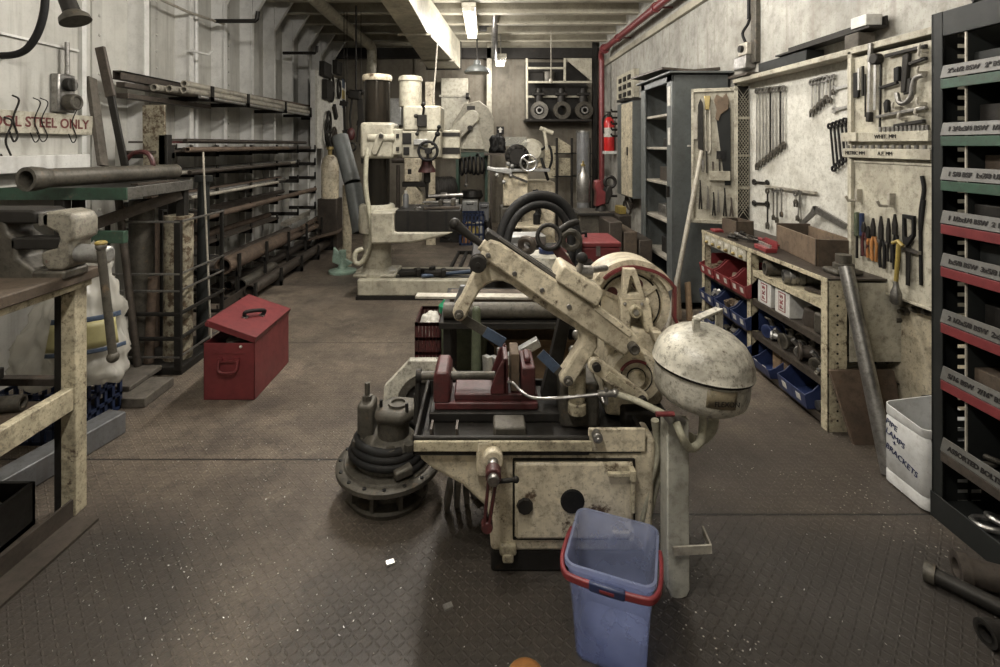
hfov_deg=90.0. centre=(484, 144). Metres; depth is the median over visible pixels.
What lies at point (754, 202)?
spanner
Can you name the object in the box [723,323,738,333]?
fittings
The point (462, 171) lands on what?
rope coil
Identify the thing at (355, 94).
chain hoist
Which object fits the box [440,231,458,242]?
block
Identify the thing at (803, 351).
valve
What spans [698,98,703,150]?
file
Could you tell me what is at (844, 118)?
spanner
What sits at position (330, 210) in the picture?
stand
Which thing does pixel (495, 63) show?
trim
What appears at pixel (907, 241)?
saw
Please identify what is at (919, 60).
bar
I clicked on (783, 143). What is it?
spanner
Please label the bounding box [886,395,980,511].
bucket
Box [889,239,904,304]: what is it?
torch
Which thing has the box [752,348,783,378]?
bin
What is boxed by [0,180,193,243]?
steel table
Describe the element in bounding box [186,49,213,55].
coat hook
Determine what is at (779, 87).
spanner
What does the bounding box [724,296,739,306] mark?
fittings
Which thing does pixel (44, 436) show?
plastic crate
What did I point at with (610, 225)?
block
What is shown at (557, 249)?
clamp
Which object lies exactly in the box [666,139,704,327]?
stick
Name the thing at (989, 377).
box
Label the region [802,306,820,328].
housing
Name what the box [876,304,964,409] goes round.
wall panel
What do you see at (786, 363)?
carton
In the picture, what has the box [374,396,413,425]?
outlet
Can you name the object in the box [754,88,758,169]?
spanner
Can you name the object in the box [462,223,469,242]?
jar
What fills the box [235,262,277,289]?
pipe
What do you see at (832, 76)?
spanner
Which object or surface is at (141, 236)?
pipe offcut
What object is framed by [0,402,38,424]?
shelf
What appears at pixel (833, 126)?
spanner
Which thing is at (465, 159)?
rope coil
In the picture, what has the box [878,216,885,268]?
pliers
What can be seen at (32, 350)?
plastic sack
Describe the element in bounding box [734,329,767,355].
bin
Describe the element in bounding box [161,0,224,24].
conduit
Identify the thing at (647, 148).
shelf
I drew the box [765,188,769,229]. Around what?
spanner
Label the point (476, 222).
jar
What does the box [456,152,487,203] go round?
bench
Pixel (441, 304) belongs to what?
cap
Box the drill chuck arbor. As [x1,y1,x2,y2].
[428,192,462,198]
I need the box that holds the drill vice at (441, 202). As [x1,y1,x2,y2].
[422,198,455,206]
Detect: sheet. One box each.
[631,67,690,80]
[679,67,719,70]
[728,72,757,78]
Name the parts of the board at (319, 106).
panel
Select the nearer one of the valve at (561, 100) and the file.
the file
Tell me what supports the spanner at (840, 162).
hanging from the board at (805, 163)
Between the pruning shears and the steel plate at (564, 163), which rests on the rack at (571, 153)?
the steel plate at (564, 163)
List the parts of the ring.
plate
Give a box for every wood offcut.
[444,477,452,512]
[453,480,460,508]
[463,485,469,503]
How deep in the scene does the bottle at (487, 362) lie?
2.35 m
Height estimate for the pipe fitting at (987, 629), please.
0.073 m
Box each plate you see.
[142,105,165,164]
[308,228,341,240]
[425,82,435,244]
[545,146,555,177]
[558,138,569,152]
[559,158,569,175]
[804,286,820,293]
[828,369,898,444]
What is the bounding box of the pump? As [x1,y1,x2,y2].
[335,381,437,520]
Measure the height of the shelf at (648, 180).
0.025 m
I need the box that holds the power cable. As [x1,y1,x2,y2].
[0,0,49,58]
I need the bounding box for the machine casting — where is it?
[462,189,482,208]
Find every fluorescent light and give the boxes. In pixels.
[461,0,477,38]
[495,34,506,66]
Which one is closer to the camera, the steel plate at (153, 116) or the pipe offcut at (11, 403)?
the pipe offcut at (11, 403)
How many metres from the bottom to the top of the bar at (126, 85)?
0.040 m
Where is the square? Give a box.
[800,206,846,228]
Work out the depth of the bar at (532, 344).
2.40 m
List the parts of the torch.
bulb, yellow handle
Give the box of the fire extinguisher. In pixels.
[602,112,614,150]
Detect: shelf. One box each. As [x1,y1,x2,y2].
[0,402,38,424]
[523,58,591,121]
[603,151,616,153]
[617,98,640,102]
[646,114,666,119]
[646,147,666,149]
[646,178,666,184]
[646,211,666,222]
[652,244,666,260]
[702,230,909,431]
[706,275,848,344]
[706,302,899,384]
[753,270,820,307]
[755,367,820,420]
[843,148,930,159]
[850,27,961,53]
[851,130,930,141]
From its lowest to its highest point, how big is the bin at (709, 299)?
0.155 m
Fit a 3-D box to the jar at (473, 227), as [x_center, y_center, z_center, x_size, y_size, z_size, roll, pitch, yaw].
[-0.155,1.338,7.575,0.120,0.290,0.120,0,0,0]
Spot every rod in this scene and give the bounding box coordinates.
[115,200,141,367]
[181,146,310,151]
[182,159,300,169]
[183,139,306,143]
[187,162,290,174]
[189,177,285,195]
[189,189,284,209]
[190,176,279,189]
[198,95,308,115]
[202,152,211,337]
[256,95,309,106]
[421,270,469,277]
[432,38,438,103]
[878,64,881,126]
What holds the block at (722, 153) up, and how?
attached to the board at (805, 163)
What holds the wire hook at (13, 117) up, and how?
hanging from the wall sign at (54, 123)
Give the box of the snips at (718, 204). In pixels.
[717,190,719,211]
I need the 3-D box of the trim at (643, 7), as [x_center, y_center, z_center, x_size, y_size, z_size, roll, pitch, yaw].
[2.205,-1.890,5.850,0.090,0.220,7.700,0,0,0]
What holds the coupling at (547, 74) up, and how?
on the shelf at (572, 75)
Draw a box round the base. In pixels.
[822,253,863,275]
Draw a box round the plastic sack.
[5,240,130,393]
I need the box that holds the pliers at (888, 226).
[886,218,891,262]
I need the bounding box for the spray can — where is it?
[403,190,408,207]
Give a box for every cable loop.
[324,120,331,146]
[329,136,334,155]
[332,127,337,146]
[623,199,631,214]
[624,196,633,210]
[627,197,635,204]
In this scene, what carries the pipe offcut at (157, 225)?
in the metal rack at (179, 366)
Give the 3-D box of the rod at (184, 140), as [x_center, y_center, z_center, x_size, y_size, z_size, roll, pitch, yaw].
[-2.535,-0.035,5.648,0.040,0.040,2.843,0,0,0]
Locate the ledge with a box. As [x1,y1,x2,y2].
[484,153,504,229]
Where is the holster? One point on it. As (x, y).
(856, 93)
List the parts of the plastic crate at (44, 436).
floor panel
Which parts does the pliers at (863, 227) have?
handle, handle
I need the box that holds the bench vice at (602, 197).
[593,175,616,210]
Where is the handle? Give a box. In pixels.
[560,526,663,605]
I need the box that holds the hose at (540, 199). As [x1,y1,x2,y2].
[496,190,581,266]
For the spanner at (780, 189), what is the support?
hanging from the rail at (768, 186)
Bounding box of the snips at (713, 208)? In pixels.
[712,192,715,215]
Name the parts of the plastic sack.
printed panel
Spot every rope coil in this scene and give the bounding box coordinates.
[459,158,464,175]
[464,157,468,174]
[468,156,472,173]
[472,156,476,174]
[476,153,481,174]
[481,156,484,173]
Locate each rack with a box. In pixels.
[105,209,224,374]
[115,135,332,317]
[554,138,591,225]
[930,0,999,563]
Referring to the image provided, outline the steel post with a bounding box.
[342,185,351,266]
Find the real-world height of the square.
0.157 m
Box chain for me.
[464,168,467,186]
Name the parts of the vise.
jaw plate, jaw plate, handle knob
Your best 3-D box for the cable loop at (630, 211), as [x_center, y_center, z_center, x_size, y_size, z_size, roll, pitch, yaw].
[2.170,0.952,7.632,0.053,0.250,0.251,0,0,-10]
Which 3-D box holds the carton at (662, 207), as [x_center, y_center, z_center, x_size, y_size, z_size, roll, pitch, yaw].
[1.925,0.659,5.100,0.250,0.119,0.200,0,0,0]
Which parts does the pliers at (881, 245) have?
handle, handle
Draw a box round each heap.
[420,310,439,321]
[488,133,505,152]
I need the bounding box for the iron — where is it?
[0,499,98,608]
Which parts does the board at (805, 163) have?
door, frame, rail, door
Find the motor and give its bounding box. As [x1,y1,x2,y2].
[435,176,457,200]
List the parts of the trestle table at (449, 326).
leg, leg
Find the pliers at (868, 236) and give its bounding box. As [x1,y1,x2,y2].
[866,226,870,258]
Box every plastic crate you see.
[0,380,121,445]
[415,306,440,356]
[459,211,483,244]
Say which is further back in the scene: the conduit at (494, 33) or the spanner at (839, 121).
the conduit at (494, 33)
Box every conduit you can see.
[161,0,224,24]
[491,15,498,59]
[747,0,760,62]
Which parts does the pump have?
casing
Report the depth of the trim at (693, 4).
6.34 m
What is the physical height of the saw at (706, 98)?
0.503 m
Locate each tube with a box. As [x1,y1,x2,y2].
[0,410,125,486]
[471,306,480,370]
[576,131,589,207]
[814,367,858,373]
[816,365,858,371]
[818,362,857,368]
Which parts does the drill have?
lock lever, arm, dial plate, dial plate, motor, table arm, plate, gear lever, feed lever, clamp lever, arm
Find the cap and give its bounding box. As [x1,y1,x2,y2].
[439,299,444,313]
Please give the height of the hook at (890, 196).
0.073 m
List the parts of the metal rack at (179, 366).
corner post, corner post, corner post, corner post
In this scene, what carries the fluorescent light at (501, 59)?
hanging from the ceiling
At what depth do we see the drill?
4.88 m
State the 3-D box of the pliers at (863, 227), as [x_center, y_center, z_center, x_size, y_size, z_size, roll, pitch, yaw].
[2.072,0.513,2.730,0.019,0.186,0.048,0,0,0]
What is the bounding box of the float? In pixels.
[509,657,541,666]
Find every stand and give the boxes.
[317,197,341,248]
[328,247,356,275]
[573,208,613,232]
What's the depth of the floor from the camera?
1.81 m
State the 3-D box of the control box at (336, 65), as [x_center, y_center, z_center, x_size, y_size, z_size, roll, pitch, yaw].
[-2.410,-1.258,8.167,0.080,0.220,0.300,0,0,0]
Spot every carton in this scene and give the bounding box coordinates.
[615,205,625,213]
[658,203,666,216]
[660,166,666,180]
[662,235,666,253]
[663,138,666,146]
[758,278,774,307]
[773,351,781,367]
[775,286,816,318]
[782,358,789,369]
[851,14,881,29]
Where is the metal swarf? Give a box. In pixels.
[0,358,899,666]
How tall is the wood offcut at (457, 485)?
0.124 m
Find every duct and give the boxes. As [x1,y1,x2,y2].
[332,133,363,233]
[381,0,461,69]
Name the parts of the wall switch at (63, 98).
switch handle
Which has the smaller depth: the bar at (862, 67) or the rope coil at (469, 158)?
the bar at (862, 67)
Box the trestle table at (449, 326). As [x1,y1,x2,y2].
[439,288,593,373]
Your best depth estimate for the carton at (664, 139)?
4.99 m
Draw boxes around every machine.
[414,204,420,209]
[449,101,493,151]
[487,126,556,242]
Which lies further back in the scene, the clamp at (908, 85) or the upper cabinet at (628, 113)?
the upper cabinet at (628, 113)
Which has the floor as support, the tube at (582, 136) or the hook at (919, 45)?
the tube at (582, 136)
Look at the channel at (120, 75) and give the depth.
4.03 m
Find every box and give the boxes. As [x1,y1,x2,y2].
[0,481,35,552]
[204,294,290,399]
[319,61,331,78]
[322,79,332,100]
[332,60,341,75]
[439,78,469,129]
[479,26,490,31]
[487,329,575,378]
[528,72,543,80]
[722,218,753,235]
[776,223,848,265]
[975,48,999,73]
[975,204,999,233]
[975,368,999,391]
[980,103,999,135]
[980,242,999,280]
[985,155,999,184]
[985,304,999,328]
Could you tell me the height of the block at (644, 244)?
0.550 m
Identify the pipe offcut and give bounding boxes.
[0,394,27,412]
[128,199,154,363]
[143,276,157,363]
[155,220,159,346]
[163,213,193,361]
[167,201,175,214]
[194,175,212,344]
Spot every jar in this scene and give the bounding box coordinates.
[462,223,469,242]
[472,223,478,242]
[476,222,481,239]
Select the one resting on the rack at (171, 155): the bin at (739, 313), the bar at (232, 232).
the bar at (232, 232)
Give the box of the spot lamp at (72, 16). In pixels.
[58,0,92,27]
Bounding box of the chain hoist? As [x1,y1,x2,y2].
[346,5,363,151]
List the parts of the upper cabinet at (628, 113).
door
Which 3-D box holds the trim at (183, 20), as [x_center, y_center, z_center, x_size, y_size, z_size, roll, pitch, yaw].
[-2.778,-0.251,4.840,0.443,3.502,0.060,0,0,0]
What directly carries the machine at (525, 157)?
on the floor
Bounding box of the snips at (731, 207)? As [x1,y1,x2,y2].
[729,197,733,216]
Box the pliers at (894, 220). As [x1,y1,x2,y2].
[892,214,900,270]
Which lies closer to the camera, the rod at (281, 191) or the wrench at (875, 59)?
the wrench at (875, 59)
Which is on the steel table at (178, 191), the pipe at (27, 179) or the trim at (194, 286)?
the pipe at (27, 179)
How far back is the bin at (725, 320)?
3.81 m
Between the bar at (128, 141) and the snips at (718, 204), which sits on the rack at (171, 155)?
the bar at (128, 141)
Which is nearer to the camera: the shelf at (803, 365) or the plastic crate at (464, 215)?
the shelf at (803, 365)
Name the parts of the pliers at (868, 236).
handle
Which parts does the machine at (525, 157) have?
cutter motor, feed handle, tee lever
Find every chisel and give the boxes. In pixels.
[718,154,720,170]
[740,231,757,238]
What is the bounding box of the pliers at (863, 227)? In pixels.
[861,222,868,256]
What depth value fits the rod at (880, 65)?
2.63 m
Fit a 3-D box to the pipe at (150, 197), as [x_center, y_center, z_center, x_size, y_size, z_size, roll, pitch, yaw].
[-2.584,0.423,5.084,0.052,0.050,2.462,0,0,0]
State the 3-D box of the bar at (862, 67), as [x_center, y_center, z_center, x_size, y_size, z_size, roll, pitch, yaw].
[2.082,-0.353,2.755,0.010,0.165,0.010,0,0,0]
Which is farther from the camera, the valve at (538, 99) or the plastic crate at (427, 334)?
the valve at (538, 99)
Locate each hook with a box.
[0,116,12,155]
[9,94,19,141]
[30,97,40,142]
[36,98,48,141]
[68,111,76,142]
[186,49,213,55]
[215,11,259,22]
[282,46,318,54]
[844,189,861,201]
[875,193,894,206]
[891,102,901,109]
[897,113,907,120]
[913,108,924,116]
[915,97,926,105]
[916,66,927,74]
[917,44,928,52]
[917,50,928,57]
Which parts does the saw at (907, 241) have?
blade, handle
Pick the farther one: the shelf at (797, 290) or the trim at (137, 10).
the trim at (137, 10)
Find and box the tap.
[655,409,685,425]
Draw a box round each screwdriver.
[854,212,859,257]
[859,213,864,255]
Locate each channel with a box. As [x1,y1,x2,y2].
[113,70,181,86]
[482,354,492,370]
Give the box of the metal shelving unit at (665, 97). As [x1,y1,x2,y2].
[636,71,733,303]
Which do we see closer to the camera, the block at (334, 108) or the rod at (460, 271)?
the rod at (460, 271)
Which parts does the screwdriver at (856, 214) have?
blade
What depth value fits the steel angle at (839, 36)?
3.14 m
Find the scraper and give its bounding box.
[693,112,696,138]
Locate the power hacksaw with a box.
[413,218,756,597]
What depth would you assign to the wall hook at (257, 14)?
5.22 m
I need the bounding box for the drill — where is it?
[352,73,469,299]
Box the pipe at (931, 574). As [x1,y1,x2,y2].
[922,560,999,615]
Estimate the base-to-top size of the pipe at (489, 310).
0.086 m
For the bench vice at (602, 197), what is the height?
0.401 m
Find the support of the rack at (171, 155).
on the floor
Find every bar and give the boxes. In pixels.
[0,367,3,378]
[95,46,128,165]
[116,82,265,109]
[116,93,210,108]
[128,141,215,143]
[130,180,179,185]
[172,141,230,143]
[189,192,277,215]
[194,217,278,248]
[194,225,219,234]
[280,210,309,225]
[300,216,317,229]
[423,206,459,209]
[507,336,540,364]
[857,68,860,89]
[861,66,863,95]
[864,74,865,116]
[875,106,927,117]
[878,81,898,88]
[884,44,927,57]
[893,119,925,127]
[908,57,927,64]
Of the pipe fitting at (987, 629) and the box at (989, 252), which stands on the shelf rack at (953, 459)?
the box at (989, 252)
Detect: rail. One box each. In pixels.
[765,185,816,193]
[852,232,920,254]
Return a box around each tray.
[130,336,212,374]
[221,335,252,342]
[515,221,549,228]
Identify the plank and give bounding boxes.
[87,76,108,166]
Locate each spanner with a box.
[728,235,758,241]
[734,232,748,238]
[752,179,769,184]
[752,200,769,206]
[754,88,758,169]
[758,88,761,167]
[761,87,765,164]
[764,87,768,161]
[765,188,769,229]
[768,87,772,159]
[771,86,775,156]
[771,188,774,219]
[774,86,778,154]
[774,188,778,222]
[777,86,782,151]
[779,188,782,216]
[781,85,785,148]
[793,190,797,206]
[795,190,801,221]
[797,191,801,222]
[809,79,814,116]
[812,78,817,113]
[816,77,821,109]
[819,76,825,106]
[823,75,828,103]
[827,75,832,102]
[827,123,836,171]
[830,74,835,94]
[831,84,846,91]
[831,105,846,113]
[831,122,840,168]
[834,120,843,165]
[838,119,846,161]
[841,117,846,158]
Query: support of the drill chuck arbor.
on the drill vice at (441, 202)
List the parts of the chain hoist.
chain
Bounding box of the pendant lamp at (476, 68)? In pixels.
[464,35,489,74]
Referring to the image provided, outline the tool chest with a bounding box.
[562,231,620,261]
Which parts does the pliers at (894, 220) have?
handle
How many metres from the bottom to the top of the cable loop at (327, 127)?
0.440 m
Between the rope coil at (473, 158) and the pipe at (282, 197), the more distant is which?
the rope coil at (473, 158)
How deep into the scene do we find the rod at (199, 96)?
5.41 m
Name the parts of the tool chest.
lid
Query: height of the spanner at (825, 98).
0.185 m
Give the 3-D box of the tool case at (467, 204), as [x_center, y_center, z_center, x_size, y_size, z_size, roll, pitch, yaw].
[-0.244,1.002,8.281,0.261,0.179,0.338,0,0,0]
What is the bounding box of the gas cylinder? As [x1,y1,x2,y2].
[576,161,589,202]
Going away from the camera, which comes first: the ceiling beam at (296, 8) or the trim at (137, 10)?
the trim at (137, 10)
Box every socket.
[15,166,54,191]
[734,19,755,70]
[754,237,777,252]
[912,125,916,130]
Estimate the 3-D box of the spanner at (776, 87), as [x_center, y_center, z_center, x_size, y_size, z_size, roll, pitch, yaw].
[2.216,-0.188,3.797,0.012,0.521,0.051,0,0,0]
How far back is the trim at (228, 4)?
5.82 m
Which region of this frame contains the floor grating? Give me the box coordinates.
[449,250,471,266]
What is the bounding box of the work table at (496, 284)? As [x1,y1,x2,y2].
[470,243,593,354]
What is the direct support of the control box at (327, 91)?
attached to the board at (319, 106)
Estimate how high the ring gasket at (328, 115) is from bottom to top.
0.363 m
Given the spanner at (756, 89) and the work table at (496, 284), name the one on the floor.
the work table at (496, 284)
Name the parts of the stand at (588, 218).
plate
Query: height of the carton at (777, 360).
0.134 m
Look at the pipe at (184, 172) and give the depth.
4.93 m
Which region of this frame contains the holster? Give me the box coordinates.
[853,72,859,97]
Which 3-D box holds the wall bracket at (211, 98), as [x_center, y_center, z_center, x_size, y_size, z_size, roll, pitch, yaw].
[-2.700,-0.470,6.250,0.400,0.140,3.340,0,0,0]
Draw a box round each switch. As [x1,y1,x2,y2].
[50,42,82,112]
[62,78,77,90]
[415,115,426,135]
[737,42,750,56]
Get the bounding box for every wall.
[0,0,323,390]
[333,59,598,221]
[604,0,971,233]
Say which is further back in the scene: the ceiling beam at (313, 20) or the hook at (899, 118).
the ceiling beam at (313, 20)
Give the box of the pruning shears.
[918,176,925,284]
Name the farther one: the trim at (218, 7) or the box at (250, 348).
the trim at (218, 7)
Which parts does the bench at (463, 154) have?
leg, leg, leg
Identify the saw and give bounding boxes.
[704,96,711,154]
[714,93,730,184]
[902,214,915,285]
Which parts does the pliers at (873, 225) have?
handle, handle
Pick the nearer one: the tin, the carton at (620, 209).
the tin
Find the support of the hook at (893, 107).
attached to the board at (805, 163)
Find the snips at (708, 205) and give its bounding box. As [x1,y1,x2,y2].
[706,186,709,209]
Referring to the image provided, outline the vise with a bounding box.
[0,206,119,362]
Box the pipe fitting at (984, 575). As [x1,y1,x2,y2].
[949,548,999,593]
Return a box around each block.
[332,104,337,119]
[399,267,420,275]
[413,266,435,273]
[424,268,445,276]
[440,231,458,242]
[462,210,478,223]
[478,218,489,238]
[511,231,545,245]
[599,216,621,251]
[611,211,630,227]
[622,224,636,253]
[637,232,651,262]
[716,151,724,158]
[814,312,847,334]
[845,32,874,49]
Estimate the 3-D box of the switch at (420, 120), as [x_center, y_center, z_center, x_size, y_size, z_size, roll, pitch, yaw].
[-0.609,-0.186,4.751,0.108,0.200,0.058,0,0,0]
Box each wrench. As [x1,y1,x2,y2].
[866,43,873,121]
[869,53,883,109]
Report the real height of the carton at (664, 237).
0.159 m
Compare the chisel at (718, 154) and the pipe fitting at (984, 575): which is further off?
the chisel at (718, 154)
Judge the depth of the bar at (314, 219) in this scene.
6.74 m
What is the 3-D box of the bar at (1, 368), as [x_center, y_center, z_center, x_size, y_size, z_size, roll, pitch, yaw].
[-2.225,0.922,2.000,0.550,0.045,0.060,0,0,0]
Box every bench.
[0,266,98,515]
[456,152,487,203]
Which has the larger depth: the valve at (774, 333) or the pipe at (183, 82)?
the pipe at (183, 82)
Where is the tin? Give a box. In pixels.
[710,228,723,231]
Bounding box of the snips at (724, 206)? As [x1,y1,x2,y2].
[723,188,726,215]
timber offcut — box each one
[674,277,681,319]
[685,282,692,320]
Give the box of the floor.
[0,222,999,666]
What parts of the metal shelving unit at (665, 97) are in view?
frame, handle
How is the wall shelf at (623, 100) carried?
attached to the wall at (709, 35)
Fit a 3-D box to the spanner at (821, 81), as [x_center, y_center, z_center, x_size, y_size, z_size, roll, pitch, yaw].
[2.216,-0.352,3.284,0.012,0.203,0.048,0,0,0]
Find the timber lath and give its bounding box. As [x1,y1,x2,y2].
[415,293,531,299]
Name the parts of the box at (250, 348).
bail handle, lid, lid handle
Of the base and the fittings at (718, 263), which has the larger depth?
the fittings at (718, 263)
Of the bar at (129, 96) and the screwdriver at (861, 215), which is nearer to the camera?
the screwdriver at (861, 215)
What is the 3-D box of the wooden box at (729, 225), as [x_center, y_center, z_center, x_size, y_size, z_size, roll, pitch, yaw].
[1.985,0.642,3.930,0.140,0.114,0.200,0,0,-5]
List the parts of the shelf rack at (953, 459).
post, plinth rail, shelf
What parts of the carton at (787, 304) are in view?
printed panel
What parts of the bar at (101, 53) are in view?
handle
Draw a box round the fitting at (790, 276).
[781,269,820,284]
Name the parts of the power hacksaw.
vice handle, bow handle, saw blade, crank arm, bow frame, saw blade, guide rail, door, ball knob, stroke lever, link arm, support leg, tank lid, lid handle, maker plate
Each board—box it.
[91,365,161,390]
[91,377,173,407]
[310,70,345,245]
[617,68,638,99]
[691,40,964,314]
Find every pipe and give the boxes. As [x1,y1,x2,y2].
[15,164,181,191]
[147,177,281,198]
[150,84,292,113]
[165,85,197,96]
[180,80,309,110]
[180,86,309,113]
[181,161,295,174]
[184,160,281,167]
[185,146,288,151]
[189,181,278,199]
[194,187,316,223]
[194,212,270,241]
[194,227,291,277]
[215,232,286,274]
[224,237,311,289]
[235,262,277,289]
[244,239,329,294]
[286,222,316,234]
[290,223,318,241]
[307,0,376,73]
[443,302,556,318]
[598,0,672,188]
[838,266,886,474]
[922,560,999,615]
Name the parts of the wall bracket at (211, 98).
bracket arm, bracket arm, bracket arm, bracket arm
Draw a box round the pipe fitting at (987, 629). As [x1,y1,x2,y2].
[973,616,999,649]
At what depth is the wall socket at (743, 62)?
4.20 m
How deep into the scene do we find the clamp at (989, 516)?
1.87 m
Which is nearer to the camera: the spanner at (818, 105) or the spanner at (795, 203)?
the spanner at (818, 105)
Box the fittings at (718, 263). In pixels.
[710,261,722,268]
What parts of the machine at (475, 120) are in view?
sloping arm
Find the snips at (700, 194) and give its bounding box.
[698,180,701,208]
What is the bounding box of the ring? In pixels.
[384,357,455,424]
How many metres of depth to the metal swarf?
1.69 m
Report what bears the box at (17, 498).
on the floor
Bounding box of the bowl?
[653,361,751,418]
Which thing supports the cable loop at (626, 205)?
hanging from the upper cabinet at (628, 113)
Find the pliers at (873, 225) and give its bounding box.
[870,218,877,261]
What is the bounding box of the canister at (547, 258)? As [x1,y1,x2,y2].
[530,247,570,268]
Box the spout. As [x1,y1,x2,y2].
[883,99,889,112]
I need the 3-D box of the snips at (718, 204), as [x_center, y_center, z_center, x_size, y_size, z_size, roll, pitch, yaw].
[1.978,0.475,4.238,0.028,0.190,0.011,0,0,23]
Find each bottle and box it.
[321,147,338,198]
[533,209,539,224]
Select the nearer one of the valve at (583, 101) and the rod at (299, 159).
the rod at (299, 159)
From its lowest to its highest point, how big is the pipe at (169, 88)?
0.062 m
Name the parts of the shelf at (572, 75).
post, rail, rail, rail, post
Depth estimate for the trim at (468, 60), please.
9.68 m
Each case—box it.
[462,199,477,210]
[479,202,488,220]
[758,50,823,72]
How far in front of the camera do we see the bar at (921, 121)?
2.44 m
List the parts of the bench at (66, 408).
rail, rail, frame, leg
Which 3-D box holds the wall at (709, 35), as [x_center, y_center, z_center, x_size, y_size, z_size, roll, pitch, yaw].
[2.325,-0.250,3.950,0.150,3.500,11.900,0,0,0]
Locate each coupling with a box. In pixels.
[543,71,554,80]
[762,261,789,275]
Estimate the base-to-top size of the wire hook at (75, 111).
0.286 m
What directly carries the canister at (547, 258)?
on the trestle table at (449, 326)
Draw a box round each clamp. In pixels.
[339,100,348,133]
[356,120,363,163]
[535,219,579,265]
[893,53,925,105]
[968,511,999,534]
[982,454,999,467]
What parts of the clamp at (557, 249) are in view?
arm, handle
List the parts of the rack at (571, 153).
post, post, post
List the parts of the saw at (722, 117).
handle, blade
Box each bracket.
[168,86,311,119]
[454,285,464,301]
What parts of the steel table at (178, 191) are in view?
leg, leg, rail, leg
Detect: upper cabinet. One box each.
[390,98,402,125]
[617,100,640,198]
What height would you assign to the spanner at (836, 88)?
0.049 m
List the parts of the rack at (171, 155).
arm, corner post, arm, arm, arm, arm, arm, arm, arm, arm, arm, arm, arm, arm, arm, arm, arm, arm, arm, arm, arm, arm, arm, arm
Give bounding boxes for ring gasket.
[326,110,331,133]
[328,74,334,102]
[336,79,341,98]
[518,235,536,254]
[561,228,582,250]
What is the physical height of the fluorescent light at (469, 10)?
0.355 m
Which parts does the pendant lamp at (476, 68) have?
stem, lamp shade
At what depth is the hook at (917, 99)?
2.37 m
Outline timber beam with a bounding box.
[450,289,533,301]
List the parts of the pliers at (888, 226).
handle, handle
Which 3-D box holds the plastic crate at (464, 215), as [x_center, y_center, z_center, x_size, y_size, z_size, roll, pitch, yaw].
[-0.200,1.265,7.650,0.372,0.470,0.372,0,0,0]
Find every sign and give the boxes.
[0,109,92,134]
[496,127,503,133]
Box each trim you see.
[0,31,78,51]
[0,154,89,173]
[78,0,86,207]
[90,0,101,229]
[126,232,309,326]
[127,0,148,227]
[149,0,157,219]
[175,0,192,208]
[193,0,198,285]
[211,0,229,282]
[227,1,229,250]
[240,0,265,267]
[263,3,292,255]
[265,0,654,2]
[282,15,309,245]
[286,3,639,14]
[298,26,322,237]
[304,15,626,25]
[312,34,335,198]
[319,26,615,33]
[324,42,345,156]
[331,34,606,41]
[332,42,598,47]
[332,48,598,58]
[414,59,415,74]
[467,59,469,189]
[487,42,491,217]
[495,63,496,221]
[510,59,511,145]
[592,42,597,207]
[598,0,706,66]
[598,67,598,179]
[599,0,657,49]
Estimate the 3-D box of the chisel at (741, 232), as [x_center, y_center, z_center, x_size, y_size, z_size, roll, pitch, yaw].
[1.942,0.664,3.684,0.026,0.025,0.230,0,0,2]
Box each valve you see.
[530,88,547,118]
[552,88,570,118]
[574,88,592,118]
[761,316,786,337]
[770,327,780,339]
[777,327,806,349]
[791,338,808,358]
[797,339,820,359]
[808,350,820,369]
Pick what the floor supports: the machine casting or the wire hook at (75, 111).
the machine casting
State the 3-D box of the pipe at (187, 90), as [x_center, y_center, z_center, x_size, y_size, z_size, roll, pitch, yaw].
[-2.580,-0.474,6.240,0.062,0.062,3.920,0,0,0]
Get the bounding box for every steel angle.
[216,266,276,308]
[775,15,887,56]
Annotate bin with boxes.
[440,316,486,369]
[699,253,740,278]
[699,280,725,306]
[699,307,724,323]
[714,260,761,288]
[714,289,743,318]
[714,317,741,334]
[730,268,761,298]
[730,300,789,330]
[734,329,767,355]
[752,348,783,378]
[777,364,820,408]
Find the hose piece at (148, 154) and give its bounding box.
[127,150,155,165]
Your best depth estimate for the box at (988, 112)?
1.85 m
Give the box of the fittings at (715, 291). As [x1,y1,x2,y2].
[711,288,723,295]
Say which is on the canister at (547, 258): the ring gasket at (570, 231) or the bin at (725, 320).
the ring gasket at (570, 231)
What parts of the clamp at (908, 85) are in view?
arm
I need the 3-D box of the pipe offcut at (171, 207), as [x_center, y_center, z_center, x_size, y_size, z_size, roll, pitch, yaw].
[-2.300,0.924,3.700,0.090,1.048,0.090,0,0,0]

